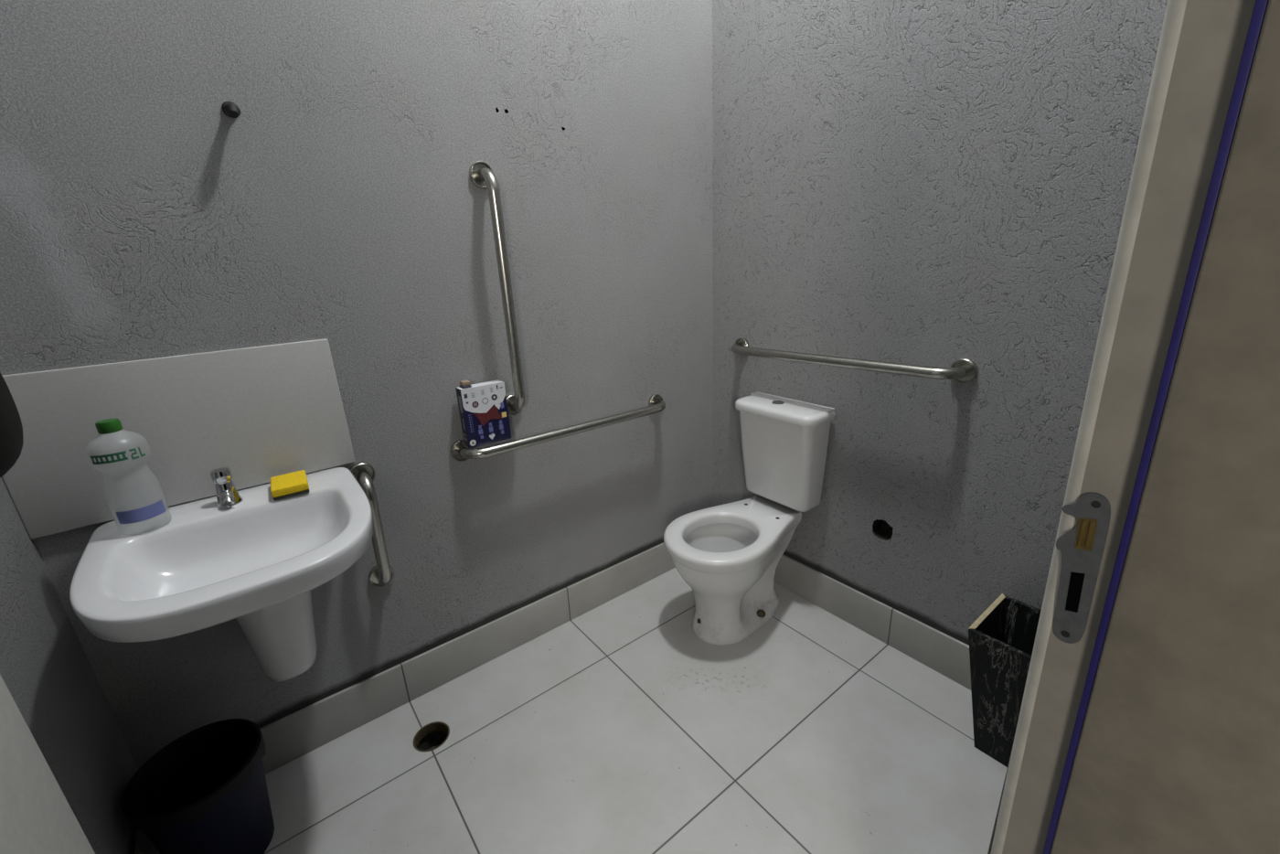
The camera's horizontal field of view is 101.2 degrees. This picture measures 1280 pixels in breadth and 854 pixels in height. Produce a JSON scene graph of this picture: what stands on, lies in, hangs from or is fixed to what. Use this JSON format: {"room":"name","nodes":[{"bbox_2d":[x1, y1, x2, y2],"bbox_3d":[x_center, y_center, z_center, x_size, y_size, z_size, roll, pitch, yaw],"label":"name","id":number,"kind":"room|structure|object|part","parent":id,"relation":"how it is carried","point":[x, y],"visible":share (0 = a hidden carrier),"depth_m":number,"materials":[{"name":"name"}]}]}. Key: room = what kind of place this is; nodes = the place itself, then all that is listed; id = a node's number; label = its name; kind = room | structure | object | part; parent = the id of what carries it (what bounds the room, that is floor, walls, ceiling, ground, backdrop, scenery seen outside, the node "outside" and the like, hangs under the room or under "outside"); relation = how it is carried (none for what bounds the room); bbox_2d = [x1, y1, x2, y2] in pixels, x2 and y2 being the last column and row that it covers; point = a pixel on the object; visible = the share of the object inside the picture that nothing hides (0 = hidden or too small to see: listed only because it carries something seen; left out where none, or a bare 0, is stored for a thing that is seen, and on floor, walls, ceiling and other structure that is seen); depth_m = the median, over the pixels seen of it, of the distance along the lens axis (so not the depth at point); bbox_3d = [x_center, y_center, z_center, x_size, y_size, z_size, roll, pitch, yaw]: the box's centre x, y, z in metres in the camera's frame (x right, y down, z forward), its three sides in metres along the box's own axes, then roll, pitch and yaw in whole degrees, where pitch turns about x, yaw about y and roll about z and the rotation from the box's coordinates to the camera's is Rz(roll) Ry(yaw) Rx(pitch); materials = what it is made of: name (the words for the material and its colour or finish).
{"room":"public restroom","nodes":[
{"label":"public restroom","id":0,"kind":"room"},
{"bbox_2d":[0,477,138,853],"bbox_3d":[-0.859,-0.510,0.155,0.100,3.620,1.600,-16,22,-35],"label":"wall","id":1,"kind":"structure","parent":0,"point":[45,666],"depth_m":1.03,"materials":[{"name":"grey paint"}]},
{"bbox_2d":[0,372,23,477],"bbox_3d":[-1.050,-0.028,0.799,0.118,0.280,0.210,-16,22,-35],"label":"dispenser","id":2,"kind":"object","parent":1,"relation":"attached to","point":[11,428],"visible":1,"depth_m":0.83,"materials":[{"name":"plastic"}]},
{"bbox_2d":[0,674,95,853],"bbox_3d":[-0.626,0.232,0.305,0.037,2.073,0.885,-16,22,-35],"label":"door","id":3,"kind":"structure","parent":1,"relation":"in","point":[37,817],"depth_m":0.71,"materials":[{"name":"grey wood"}]},
{"bbox_2d":[133,828,160,853],"bbox_3d":[-0.784,1.109,0.785,0.010,0.146,1.450,-16,22,-35],"label":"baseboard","id":4,"kind":"structure","parent":1,"relation":"attached to","point":[144,845],"depth_m":1.19,"materials":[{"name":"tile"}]},
{"bbox_2d":[0,0,713,768],"bbox_3d":[-0.531,-0.926,1.375,2.000,3.620,0.030,-16,22,-35],"label":"wall","id":5,"kind":"structure","parent":0,"point":[140,218],"depth_m":1.42,"materials":[{"name":"grey paint"}]},
{"bbox_2d":[1,338,355,539],"bbox_3d":[-1.028,0.003,1.213,0.612,0.335,0.014,-16,22,-35],"label":"panel","id":6,"kind":"object","parent":5,"relation":"attached to","point":[261,413],"visible":1,"depth_m":1.18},
{"bbox_2d":[69,467,372,681],"bbox_3d":[-0.822,0.432,1.160,0.494,0.458,0.533,-16,22,-35],"label":"sink","id":7,"kind":"object","parent":5,"relation":"attached to","point":[257,561],"visible":0.98,"depth_m":1.12,"materials":[{"name":"ceramic"}]},
{"bbox_2d":[90,417,165,523],"bbox_3d":[-1.059,0.100,1.087,0.092,0.238,0.092,-16,22,-35],"label":"bottle","id":8,"kind":"object","parent":7,"relation":"on","point":[109,425],"visible":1,"depth_m":1.07,"materials":[{"name":"plastic"}]},
{"bbox_2d":[210,467,243,507],"bbox_3d":[-0.946,0.139,1.199,0.050,0.085,0.076,-16,22,-35],"label":"tap","id":9,"kind":"object","parent":7,"relation":"on","point":[228,495],"visible":1,"depth_m":1.19,"materials":[{"name":"silver metal"}]},
{"bbox_3d":[-0.936,0.160,1.193,0.028,0.033,0.046,-16,22,-35],"label":"spout","id":10,"kind":"part","parent":9,"relation":"part of","materials":[{"name":"silver metal"}]},
{"bbox_2d":[270,469,309,500],"bbox_3d":[-0.851,0.140,1.278,0.074,0.026,0.105,-15,22,-32],"label":"sponge","id":11,"kind":"object","parent":7,"relation":"on","point":[295,483],"visible":1,"depth_m":1.25,"materials":[{"name":"yellow plastic"}]},
{"bbox_2d":[221,101,240,117],"bbox_3d":[-0.866,-0.674,1.115,0.030,0.040,0.063,-16,22,-35],"label":"wall hook","id":12,"kind":"object","parent":5,"relation":"attached to","point":[229,109],"visible":1,"depth_m":1.10,"materials":[{"name":"metal"}]},
{"bbox_3d":[-0.884,-0.685,1.134,0.030,0.030,0.008,-16,22,-35],"label":"wall plate","id":13,"kind":"part","parent":12,"relation":"part of","materials":[{"name":"metal"}]},
{"bbox_2d":[349,462,394,586],"bbox_3d":[-0.744,0.294,1.477,0.076,0.388,0.091,-16,22,-35],"label":"grab bar","id":14,"kind":"object","parent":5,"relation":"attached to","point":[382,573],"visible":0.9,"depth_m":1.45,"materials":[{"name":"metal"}]},
{"bbox_2d":[259,542,675,774],"bbox_3d":[-0.441,0.727,1.900,1.980,0.146,0.011,-16,22,-35],"label":"baseboard","id":15,"kind":"structure","parent":5,"relation":"attached to","point":[296,734],"depth_m":1.74,"materials":[{"name":"tile"}]},
{"bbox_2d":[469,160,525,415],"bbox_3d":[-0.404,-0.381,1.556,0.074,0.743,0.091,-16,22,-35],"label":"grab bar","id":16,"kind":"object","parent":5,"relation":"attached to","point":[482,176],"visible":0.94,"depth_m":1.50,"materials":[{"name":"metal"}]},
{"bbox_2d":[449,394,665,461],"bbox_3d":[-0.219,-0.003,1.815,0.844,0.074,0.091,-16,22,-35],"label":"grab bar","id":17,"kind":"object","parent":5,"relation":"attached to","point":[459,452],"visible":0.96,"depth_m":1.71,"materials":[{"name":"metal"}]},
{"bbox_2d":[455,379,511,448],"bbox_3d":[-0.476,-0.043,1.606,0.136,0.188,0.045,-16,22,-35],"label":"cardboard box","id":18,"kind":"object","parent":17,"relation":"on","point":[483,407],"visible":0.94,"depth_m":1.59,"materials":[{"name":"blue cardboard"}]},
{"bbox_2d":[458,395,467,440],"bbox_3d":[-0.531,-0.026,1.570,0.001,0.139,0.030,-16,22,-35],"label":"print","id":19,"kind":"object","parent":18,"relation":"attached to","point":[461,408],"depth_m":1.56},
{"bbox_2d":[459,379,470,385],"bbox_3d":[-0.516,-0.130,1.552,0.024,0.013,0.028,-16,22,-35],"label":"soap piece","id":20,"kind":"object","parent":18,"relation":"on","point":[465,382],"visible":1,"depth_m":1.54,"materials":[{"name":"beige"}]},
{"bbox_2d":[263,567,1007,853],"bbox_3d":[0.096,1.258,0.584,2.900,0.090,2.900,-16,22,-35],"label":"floor","id":21,"kind":"structure","parent":0,"point":[614,729],"depth_m":1.48,"materials":[{"name":"tile"}]},
{"bbox_2d":[120,718,274,853],"bbox_3d":[-1.004,0.899,1.238,0.250,0.284,0.250,-16,22,-35],"label":"bin","id":22,"kind":"object","parent":21,"relation":"on","point":[206,791],"visible":1,"depth_m":1.22,"materials":[{"name":"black plastic"}]},
{"bbox_2d":[412,721,449,752],"bbox_3d":[-0.621,0.936,1.572,0.104,0.031,0.104,-16,22,-35],"label":"floor drain","id":23,"kind":"object","parent":21,"relation":"in","point":[434,726],"visible":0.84,"depth_m":1.60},
{"bbox_2d":[663,391,834,645],"bbox_3d":[0.348,0.344,1.890,0.572,0.809,0.371,-16,22,-35],"label":"toilet","id":24,"kind":"object","parent":21,"relation":"on","point":[729,555],"visible":1,"depth_m":1.88,"materials":[{"name":"ceramic"}]},
{"bbox_3d":[0.338,0.542,1.943,0.529,0.402,0.366,-16,22,-35],"label":"bowl","id":25,"kind":"part","parent":24,"relation":"part of","materials":[{"name":"ceramic"}]},
{"bbox_3d":[0.517,0.113,1.948,0.126,0.340,0.324,-16,22,-35],"label":"tank","id":26,"kind":"part","parent":24,"relation":"part of","materials":[{"name":"white ceramic"}]},
{"bbox_3d":[0.504,-0.066,1.885,0.146,0.041,0.352,-16,22,-35],"label":"tank lid","id":27,"kind":"part","parent":24,"relation":"part of","materials":[{"name":"white ceramic"}]},
{"bbox_2d":[968,593,1041,767],"bbox_3d":[1.019,0.701,1.399,0.225,0.378,0.232,-16,22,-35],"label":"bin","id":28,"kind":"object","parent":21,"relation":"on","point":[1001,640],"visible":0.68,"depth_m":1.38,"materials":[{"name":"black plastic"}]},
{"bbox_2d":[712,0,1167,645],"bbox_3d":[0.731,-0.994,1.400,0.050,3.620,1.450,-16,22,-35],"label":"wall","id":29,"kind":"structure","parent":0,"point":[927,183],"depth_m":1.50,"materials":[{"name":"grey paint"}]},
{"bbox_2d":[731,337,978,383],"bbox_3d":[0.616,-0.227,1.737,0.091,0.084,0.873,-16,22,-35],"label":"grab bar","id":30,"kind":"object","parent":29,"relation":"attached to","point":[963,370],"visible":1,"depth_m":1.57,"materials":[{"name":"metal"}]},
{"bbox_2d":[773,554,970,690],"bbox_3d":[0.785,0.662,1.924,0.011,0.146,1.450,-16,22,-35],"label":"baseboard","id":31,"kind":"structure","parent":29,"relation":"attached to","point":[944,654],"depth_m":1.84,"materials":[{"name":"tile"}]},
{"bbox_2d":[987,733,1015,853],"bbox_3d":[0.414,-0.587,0.207,2.000,3.620,0.150,-16,22,-35],"label":"wall","id":32,"kind":"structure","parent":0,"point":[998,808],"depth_m":0.59,"materials":[{"name":"grey paint"}]},
{"bbox_2d":[990,0,1279,853],"bbox_3d":[0.070,0.236,0.154,1.024,2.120,0.176,-16,22,-35],"label":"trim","id":33,"kind":"structure","parent":32,"relation":"attached to","point":[1148,722],"depth_m":0.40,"materials":[{"name":"paint"}]},
{"bbox_3d":[0.388,0.127,0.470,0.003,0.150,0.033,-16,22,-35],"label":"strike plate","id":34,"kind":"part","parent":33,"relation":"part of","materials":[{"name":"metal"}]}
]}

